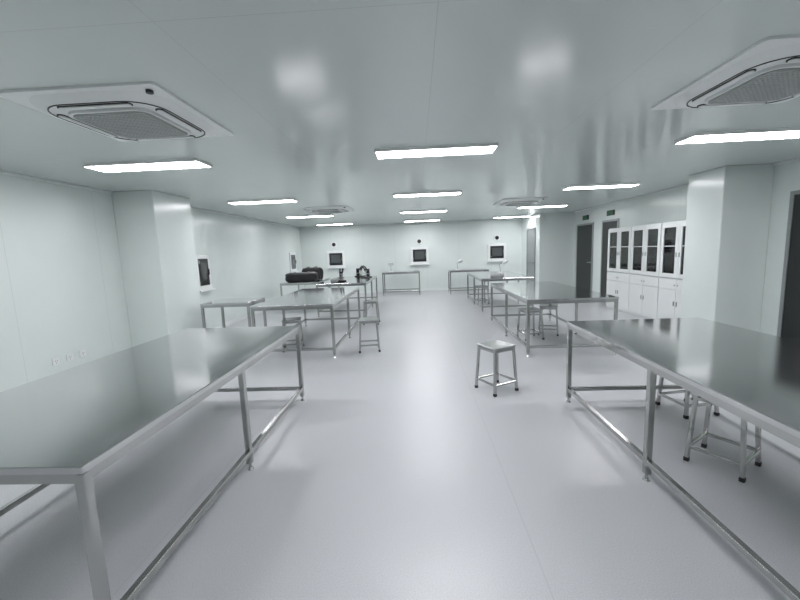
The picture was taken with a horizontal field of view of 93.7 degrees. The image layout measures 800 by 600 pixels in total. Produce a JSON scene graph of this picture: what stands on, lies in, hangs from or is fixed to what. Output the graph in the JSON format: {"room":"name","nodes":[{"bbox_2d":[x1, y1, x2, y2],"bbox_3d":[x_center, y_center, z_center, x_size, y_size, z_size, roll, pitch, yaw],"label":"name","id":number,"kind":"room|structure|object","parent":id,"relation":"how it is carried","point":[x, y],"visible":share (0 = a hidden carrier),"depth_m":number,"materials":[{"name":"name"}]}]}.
{"room":"clean room","nodes":[
{"label":"clean room","id":0,"kind":"room"},
{"bbox_2d":[0,174,303,391],"bbox_3d":[-4.108,-0.316,5.689,0.120,2.510,17.000,-2,8,3],"label":"wall","id":1,"kind":"structure","parent":0,"point":[62,291],"depth_m":4.76,"materials":[{"name":"white paint"}]},
{"bbox_2d":[52,357,59,365],"bbox_3d":[-4.067,0.728,4.433,0.013,0.086,0.086,-2,8,3],"label":"wall outlet","id":2,"kind":"object","parent":1,"relation":"attached to","point":[55,361],"visible":1,"depth_m":4.42,"materials":[{"name":"white plastic"}]},
{"bbox_2d":[0,170,112,193],"bbox_3d":[-4.265,-0.972,1.215,0.030,0.030,8.300,-2,8,3],"label":"trim","id":3,"kind":"structure","parent":1,"relation":"attached to","point":[1,171],"depth_m":4.43,"materials":[{"name":"silver metal"}]},
{"bbox_2d":[66,353,73,361],"bbox_3d":[-4.060,0.704,4.611,0.013,0.086,0.086,-2,8,3],"label":"wall outlet","id":4,"kind":"object","parent":1,"relation":"attached to","point":[69,357],"visible":1,"depth_m":4.60,"materials":[{"name":"white plastic"}]},
{"bbox_2d":[79,349,85,356],"bbox_3d":[-4.052,0.680,4.789,0.013,0.086,0.086,-2,8,3],"label":"wall outlet","id":5,"kind":"object","parent":1,"relation":"attached to","point":[82,353],"visible":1,"depth_m":4.78,"materials":[{"name":"white plastic"}]},
{"bbox_2d":[196,254,215,291],"bbox_3d":[-3.918,-0.544,7.518,0.100,0.730,0.540,-2,8,3],"label":"window","id":6,"kind":"structure","parent":1,"relation":"in","point":[203,262],"depth_m":7.51,"materials":[{"name":"white plastic"}]},
{"bbox_2d":[213,311,262,327],"bbox_3d":[-3.796,0.277,10.399,0.020,0.080,7.800,-2,8,3],"label":"baseboard","id":7,"kind":"structure","parent":1,"relation":"attached to","point":[255,312],"depth_m":8.79,"materials":[{"name":"silver metal"}]},
{"bbox_2d":[191,207,299,228],"bbox_3d":[-3.883,-2.155,10.079,0.030,0.030,7.800,-2,8,3],"label":"trim","id":8,"kind":"structure","parent":1,"relation":"attached to","point":[191,207],"depth_m":9.01,"materials":[{"name":"silver metal"}]},
{"bbox_2d":[289,252,298,272],"bbox_3d":[-3.682,-1.308,13.010,0.100,0.680,0.640,-2,8,3],"label":"window","id":9,"kind":"structure","parent":1,"relation":"in","point":[292,255],"depth_m":12.91,"materials":[{"name":"white plastic"}]},
{"bbox_2d":[112,190,202,346],"bbox_3d":[-3.738,-0.361,5.919,0.600,2.510,0.900,-2,8,3],"label":"column","id":10,"kind":"structure","parent":0,"point":[155,235],"depth_m":5.53,"materials":[{"name":"white paint"}]},
{"bbox_2d":[0,289,799,599],"bbox_3d":[0.594,0.829,5.639,9.600,0.100,17.400,-2,8,3],"label":"floor","id":11,"kind":"structure","parent":0,"point":[395,476],"depth_m":2.41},
{"bbox_2d":[0,326,304,599],"bbox_3d":[-1.688,0.849,2.700,1.225,0.800,2.565,-2,8,3],"label":"worktable","id":12,"kind":"object","parent":11,"relation":"on","point":[68,426],"visible":1,"depth_m":2.00,"materials":[{"name":"silver metal"}]},
{"bbox_2d":[200,297,266,327],"bbox_3d":[-2.790,0.405,6.385,0.805,0.800,0.655,-2,8,3],"label":"side table","id":13,"kind":"object","parent":11,"relation":"on","point":[232,302],"visible":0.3,"depth_m":6.08,"materials":[{"name":"silver metal"}]},
{"bbox_2d":[282,317,304,348],"bbox_3d":[-1.747,0.553,6.107,0.330,0.500,0.330,-4,8,-12],"label":"stool","id":14,"kind":"object","parent":11,"relation":"on","point":[291,320],"visible":0.79,"depth_m":5.99,"materials":[{"name":"grey metal"}]},
{"bbox_2d":[250,287,360,357],"bbox_3d":[-1.513,0.305,6.771,1.225,0.800,2.565,-2,8,3],"label":"worktable","id":15,"kind":"object","parent":11,"relation":"on","point":[312,298],"visible":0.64,"depth_m":6.03,"materials":[{"name":"silver metal"}]},
{"bbox_2d":[280,278,330,295],"bbox_3d":[-2.608,-0.157,10.593,1.005,0.800,1.505,-2,8,3],"label":"side table","id":16,"kind":"object","parent":11,"relation":"on","point":[323,279],"visible":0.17,"depth_m":9.82,"materials":[{"name":"silver metal"}]},
{"bbox_2d":[285,271,318,282],"bbox_3d":[-2.629,-0.626,10.056,0.860,0.272,0.440,-2,8,-2],"label":"duffel bag","id":17,"kind":"object","parent":16,"relation":"on","point":[308,276],"visible":0.99,"depth_m":9.86,"materials":[{"name":"black fabric"}]},
{"bbox_2d":[302,266,323,279],"bbox_3d":[-2.477,-0.759,10.608,0.577,0.379,0.377,1,8,20],"label":"duffel bag","id":18,"kind":"object","parent":16,"relation":"on","point":[319,270],"visible":0.59,"depth_m":10.47,"materials":[{"name":"black fabric"}]},
{"bbox_2d":[316,275,377,316],"bbox_3d":[-1.359,-0.171,10.336,1.225,0.800,2.565,-2,8,3],"label":"worktable","id":19,"kind":"object","parent":11,"relation":"on","point":[350,280],"visible":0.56,"depth_m":9.39,"materials":[{"name":"silver metal"}]},
{"bbox_2d":[337,268,345,281],"bbox_3d":[-1.515,-0.649,9.671,0.220,0.334,0.289,-4,8,-14],"label":"microscope","id":20,"kind":"object","parent":19,"relation":"on","point":[340,277],"visible":1,"depth_m":9.60,"materials":[{"name":"black plastic"}]},
{"bbox_2d":[355,265,364,276],"bbox_3d":[-1.197,-0.869,11.244,0.289,0.334,0.220,4,10,41],"label":"microscope","id":21,"kind":"object","parent":19,"relation":"on","point":[360,268],"visible":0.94,"depth_m":11.23,"materials":[{"name":"black plastic"}]},
{"bbox_2d":[361,266,371,277],"bbox_3d":[-0.970,-0.810,10.737,0.220,0.334,0.289,1,8,25],"label":"microscope","id":22,"kind":"object","parent":19,"relation":"on","point":[367,272],"visible":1,"depth_m":10.71,"materials":[{"name":"black plastic"}]},
{"bbox_2d":[359,317,380,352],"bbox_3d":[-0.486,0.537,5.869,0.330,0.500,0.330,-3,8,-5],"label":"stool","id":23,"kind":"object","parent":11,"relation":"on","point":[362,320],"visible":1,"depth_m":5.73,"materials":[{"name":"grey metal"}]},
{"bbox_2d":[363,299,379,324],"bbox_3d":[-0.613,0.256,8.038,0.330,0.500,0.330,-2,8,3],"label":"stool","id":24,"kind":"object","parent":11,"relation":"on","point":[373,301],"visible":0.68,"depth_m":7.90,"materials":[{"name":"grey metal"}]},
{"bbox_2d":[382,270,420,295],"bbox_3d":[0.057,-0.608,13.246,1.305,0.800,0.705,-2,8,3],"label":"side table","id":25,"kind":"object","parent":11,"relation":"on","point":[413,271],"visible":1,"depth_m":12.93,"materials":[{"name":"silver metal"}]},
{"bbox_2d":[448,268,488,293],"bbox_3d":[2.345,-0.654,12.939,1.305,0.800,0.705,-2,8,3],"label":"side table","id":26,"kind":"object","parent":11,"relation":"on","point":[478,269],"visible":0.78,"depth_m":12.63,"materials":[{"name":"silver metal"}]},
{"bbox_2d":[475,285,488,304],"bbox_3d":[2.235,-0.149,10.285,0.330,0.500,0.330,-3,8,-7],"label":"stool","id":27,"kind":"object","parent":11,"relation":"on","point":[476,286],"visible":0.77,"depth_m":10.16,"materials":[{"name":"grey metal"}]},
{"bbox_2d":[475,340,518,396],"bbox_3d":[1.036,0.720,4.040,0.330,0.500,0.330,-6,8,-27],"label":"stool","id":28,"kind":"object","parent":11,"relation":"on","point":[495,347],"visible":1,"depth_m":3.97,"materials":[{"name":"grey metal"}]},
{"bbox_2d":[467,271,533,311],"bbox_3d":[2.592,-0.289,10.099,1.225,0.800,2.565,-2,8,3],"label":"worktable","id":29,"kind":"object","parent":11,"relation":"on","point":[506,276],"visible":0.75,"depth_m":9.38,"materials":[{"name":"silver metal"}]},
{"bbox_2d":[498,260,507,272],"bbox_3d":[2.936,-0.963,10.707,0.303,0.349,0.200,4,10,41],"label":"desk lamp","id":30,"kind":"object","parent":29,"relation":"on","point":[504,261],"visible":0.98,"depth_m":10.69,"materials":[{"name":"white plastic"}]},
{"bbox_2d":[517,307,544,340],"bbox_3d":[2.160,0.390,6.220,0.330,0.500,0.330,-3,8,-9],"label":"stool","id":31,"kind":"object","parent":11,"relation":"on","point":[533,310],"visible":0.75,"depth_m":6.16,"materials":[{"name":"grey metal"}]},
{"bbox_2d":[538,304,558,335],"bbox_3d":[2.572,0.338,6.498,0.330,0.500,0.330,1,8,23],"label":"stool","id":32,"kind":"object","parent":11,"relation":"on","point":[542,306],"visible":0.83,"depth_m":6.38,"materials":[{"name":"grey metal"}]},
{"bbox_2d":[490,281,618,356],"bbox_3d":[2.413,0.204,6.406,1.225,0.800,2.565,-2,8,3],"label":"worktable","id":33,"kind":"object","parent":11,"relation":"on","point":[545,292],"visible":0.86,"depth_m":5.64,"materials":[{"name":"silver metal"}]},
{"bbox_2d":[606,226,632,313],"bbox_3d":[5.072,-0.689,8.394,0.412,1.850,0.950,-2,8,3],"label":"filing cabinet","id":34,"kind":"object","parent":11,"relation":"on","point":[619,239],"visible":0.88,"depth_m":8.33,"materials":[{"name":"white metal"}]},
{"bbox_2d":[628,223,662,318],"bbox_3d":[5.031,-0.562,7.443,0.412,1.850,0.950,-2,8,3],"label":"filing cabinet","id":35,"kind":"object","parent":11,"relation":"on","point":[645,239],"visible":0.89,"depth_m":7.40,"materials":[{"name":"white metal"}]},
{"bbox_2d":[657,220,685,318],"bbox_3d":[4.990,-0.435,6.492,0.412,1.850,0.950,-2,8,3],"label":"filing cabinet","id":36,"kind":"object","parent":11,"relation":"on","point":[672,233],"visible":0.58,"depth_m":6.64,"materials":[{"name":"white metal"}]},
{"bbox_2d":[566,317,799,599],"bbox_3d":[2.168,0.748,2.349,1.225,0.800,2.565,-2,8,3],"label":"worktable","id":37,"kind":"object","parent":11,"relation":"on","point":[754,376],"visible":0.91,"depth_m":2.32,"materials":[{"name":"silver metal"}]},
{"bbox_2d":[655,376,719,418],"bbox_3d":[2.587,0.749,3.371,0.330,0.500,0.330,-3,8,-7],"label":"stool","id":38,"kind":"object","parent":11,"relation":"on","point":[660,393],"visible":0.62,"depth_m":3.31,"materials":[{"name":"grey metal"}]},
{"bbox_2d":[683,393,761,482],"bbox_3d":[2.202,0.873,2.546,0.330,0.500,0.330,-7,9,-32],"label":"stool","id":39,"kind":"object","parent":11,"relation":"on","point":[756,453],"visible":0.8,"depth_m":2.53,"materials":[{"name":"grey metal"}]},
{"bbox_2d":[0,0,799,227],"bbox_3d":[0.495,-1.757,5.298,9.600,0.100,17.400,-2,8,3],"label":"ceiling","id":40,"kind":"structure","parent":0,"point":[307,91],"depth_m":2.38,"materials":[{"name":"white paint"}]},
{"bbox_2d":[0,81,233,141],"bbox_3d":[-1.820,-1.222,2.571,0.950,0.073,0.950,-2,8,3],"label":"air conditioner","id":41,"kind":"object","parent":40,"relation":"attached to","point":[131,111],"depth_m":2.33,"materials":[{"name":"white plastic"}]},
{"bbox_2d":[82,158,212,172],"bbox_3d":[-2.585,-1.385,3.865,1.180,0.030,0.290,-2,8,3],"label":"ceiling light panel","id":42,"kind":"object","parent":40,"relation":"attached to","point":[185,163],"depth_m":3.80,"materials":[{"name":"white plastic"}]},
{"bbox_2d":[227,198,297,204],"bbox_3d":[-2.462,-1.769,6.737,1.180,0.030,0.290,-2,8,3],"label":"ceiling light panel","id":43,"kind":"object","parent":40,"relation":"attached to","point":[284,200],"depth_m":6.64,"materials":[{"name":"white plastic"}]},
{"bbox_2d":[285,214,333,217],"bbox_3d":[-2.334,-2.165,9.708,1.180,0.030,0.290,-2,8,3],"label":"ceiling light panel","id":44,"kind":"object","parent":40,"relation":"attached to","point":[327,215],"depth_m":9.59,"materials":[{"name":"white plastic"}]},
{"bbox_2d":[303,206,353,213],"bbox_3d":[-1.567,-2.005,8.434,0.950,0.073,0.950,-2,8,3],"label":"air conditioner","id":45,"kind":"object","parent":40,"relation":"attached to","point":[334,209],"depth_m":8.13,"materials":[{"name":"white plastic"}]},
{"bbox_2d":[316,223,352,225],"bbox_3d":[-2.205,-2.562,12.678,1.180,0.030,0.290,-2,8,3],"label":"ceiling light panel","id":46,"kind":"object","parent":40,"relation":"attached to","point":[333,223],"depth_m":12.55,"materials":[{"name":"white plastic"}]},
{"bbox_2d":[404,219,439,221],"bbox_3d":[0.730,-2.655,12.539,1.180,0.030,0.290,-2,8,3],"label":"ceiling light panel","id":47,"kind":"object","parent":40,"relation":"in","point":[429,219],"depth_m":12.41,"materials":[{"name":"white plastic"}]},
{"bbox_2d":[400,209,446,213],"bbox_3d":[0.602,-2.259,9.569,1.180,0.030,0.290,-2,8,3],"label":"ceiling light panel","id":48,"kind":"object","parent":40,"relation":"in","point":[443,210],"depth_m":9.45,"materials":[{"name":"white plastic"}]},
{"bbox_2d":[393,190,461,197],"bbox_3d":[0.474,-1.862,6.598,1.180,0.030,0.290,-2,8,3],"label":"ceiling light panel","id":49,"kind":"object","parent":40,"relation":"in","point":[440,193],"depth_m":6.50,"materials":[{"name":"white plastic"}]},
{"bbox_2d":[374,142,497,158],"bbox_3d":[0.350,-1.479,3.726,1.180,0.030,0.290,-2,8,3],"label":"ceiling light panel","id":50,"kind":"object","parent":40,"relation":"in","point":[479,148],"depth_m":3.66,"materials":[{"name":"white plastic"}]},
{"bbox_2d":[493,215,531,217],"bbox_3d":[3.705,-2.750,12.399,1.180,0.030,0.290,-2,8,3],"label":"ceiling light panel","id":51,"kind":"object","parent":40,"relation":"in","point":[525,215],"depth_m":12.27,"materials":[{"name":"white plastic"}]},
{"bbox_2d":[493,197,547,205],"bbox_3d":[2.628,-2.145,8.285,0.950,0.073,0.950,-2,8,3],"label":"air conditioner","id":52,"kind":"object","parent":40,"relation":"in","point":[523,201],"depth_m":8.01,"materials":[{"name":"white plastic"}]},
{"bbox_2d":[517,204,568,208],"bbox_3d":[3.577,-2.353,9.428,1.180,0.030,0.290,-2,8,3],"label":"ceiling light panel","id":53,"kind":"object","parent":40,"relation":"in","point":[559,205],"depth_m":9.30,"materials":[{"name":"white plastic"}]},
{"bbox_2d":[562,182,640,189],"bbox_3d":[3.449,-1.956,6.457,1.180,0.030,0.290,-2,8,3],"label":"ceiling light panel","id":54,"kind":"object","parent":40,"relation":"in","point":[618,185],"depth_m":6.37,"materials":[{"name":"white plastic"}]},
{"bbox_2d":[651,34,799,109],"bbox_3d":[2.310,-1.344,2.306,0.950,0.073,0.950,-2,8,3],"label":"air conditioner","id":55,"kind":"object","parent":40,"relation":"attached to","point":[768,71],"depth_m":2.24,"materials":[{"name":"white plastic"}]},
{"bbox_2d":[674,127,799,143],"bbox_3d":[3.325,-1.573,3.585,1.180,0.030,0.290,-2,8,3],"label":"ceiling light panel","id":56,"kind":"object","parent":40,"relation":"attached to","point":[792,132],"depth_m":3.55,"materials":[{"name":"white plastic"}]},
{"bbox_2d":[300,219,521,290],"bbox_3d":[0.910,-1.596,13.945,9.440,2.510,0.120,-2,8,3],"label":"wall","id":57,"kind":"structure","parent":0,"point":[374,247],"depth_m":13.88,"materials":[{"name":"white paint"}]},
{"bbox_2d":[327,251,345,268],"bbox_3d":[-2.390,-1.506,13.989,0.700,0.650,0.100,-2,8,3],"label":"window","id":58,"kind":"structure","parent":57,"relation":"in","point":[335,259],"depth_m":13.99,"materials":[{"name":"white plastic"}]},
{"bbox_2d":[300,219,518,228],"bbox_3d":[0.351,-2.798,13.733,8.120,0.030,0.030,-2,8,3],"label":"trim","id":59,"kind":"structure","parent":57,"relation":"attached to","point":[498,219],"depth_m":13.72,"materials":[{"name":"silver metal"}]},
{"bbox_2d":[410,247,428,264],"bbox_3d":[0.724,-1.625,13.838,0.700,0.650,0.100,-2,8,3],"label":"window","id":60,"kind":"structure","parent":57,"relation":"in","point":[419,255],"depth_m":13.83,"materials":[{"name":"white plastic"}]},
{"bbox_2d":[356,287,494,292],"bbox_3d":[0.439,-0.366,14.059,8.130,0.080,0.020,-2,8,3],"label":"baseboard","id":61,"kind":"structure","parent":57,"relation":"attached to","point":[431,289],"depth_m":14.03,"materials":[{"name":"silver metal"}]},
{"bbox_2d":[487,243,506,261],"bbox_3d":[3.549,-1.735,13.702,0.700,0.650,0.100,-2,8,3],"label":"window","id":62,"kind":"structure","parent":57,"relation":"in","point":[496,252],"depth_m":13.70,"materials":[{"name":"white plastic"}]},
{"bbox_2d":[522,212,574,285],"bbox_3d":[4.933,-1.585,12.703,1.050,2.510,2.000,-2,8,3],"label":"wall","id":63,"kind":"structure","parent":0,"point":[554,250],"depth_m":11.72,"materials":[{"name":"white paint"}]},
{"bbox_2d":[526,227,535,281],"bbox_3d":[4.376,-1.344,12.608,0.069,2.100,0.900,-2,8,3],"label":"door","id":64,"kind":"structure","parent":63,"relation":"in","point":[531,233],"depth_m":12.55,"materials":[{"name":"grey metal"}]},
{"bbox_2d":[573,160,799,335],"bbox_3d":[5.197,-0.612,5.248,0.120,2.510,17.000,-2,8,3],"label":"wall","id":65,"kind":"structure","parent":0,"point":[671,205],"depth_m":6.73,"materials":[{"name":"white paint"}]},
{"bbox_2d":[575,222,593,290],"bbox_3d":[5.355,-1.163,10.949,0.069,2.100,1.050,-2,8,3],"label":"door","id":66,"kind":"structure","parent":65,"relation":"in","point":[585,232],"depth_m":10.88,"materials":[{"name":"grey metal"}]},
{"bbox_2d":[600,218,619,293],"bbox_3d":[5.294,-0.974,9.538,0.069,2.100,0.800,-2,8,3],"label":"door","id":67,"kind":"structure","parent":65,"relation":"in","point":[613,223],"depth_m":9.73,"materials":[{"name":"grey metal"}]},
{"bbox_2d":[607,210,614,215],"bbox_3d":[5.266,-2.179,9.378,0.034,0.130,0.340,-2,8,3],"label":"exit sign","id":68,"kind":"object","parent":65,"relation":"attached to","point":[610,212],"visible":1,"depth_m":9.35,"materials":[{"name":"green plastic"}]},
{"bbox_2d":[574,184,687,212],"bbox_3d":[5.229,-2.314,8.655,0.030,0.030,5.800,-2,8,3],"label":"trim","id":69,"kind":"structure","parent":65,"relation":"attached to","point":[686,184],"depth_m":8.17,"materials":[{"name":"silver metal"}]},
{"bbox_2d":[773,157,799,165],"bbox_3d":[4.894,-1.276,0.881,0.030,0.030,8.500,-2,8,3],"label":"trim","id":70,"kind":"structure","parent":65,"relation":"attached to","point":[798,158],"depth_m":4.91,"materials":[{"name":"silver metal"}]},
{"bbox_2d":[777,190,799,341],"bbox_3d":[5.075,-0.295,4.447,0.069,2.100,1.120,-2,8,3],"label":"door","id":71,"kind":"structure","parent":65,"relation":"in","point":[788,327],"depth_m":4.88,"materials":[{"name":"grey metal"}]},
{"bbox_2d":[680,164,773,331],"bbox_3d":[4.828,-0.646,5.613,0.650,2.510,0.700,-2,8,3],"label":"column","id":72,"kind":"structure","parent":0,"point":[729,207],"depth_m":5.32,"materials":[{"name":"white paint"}]}
]}

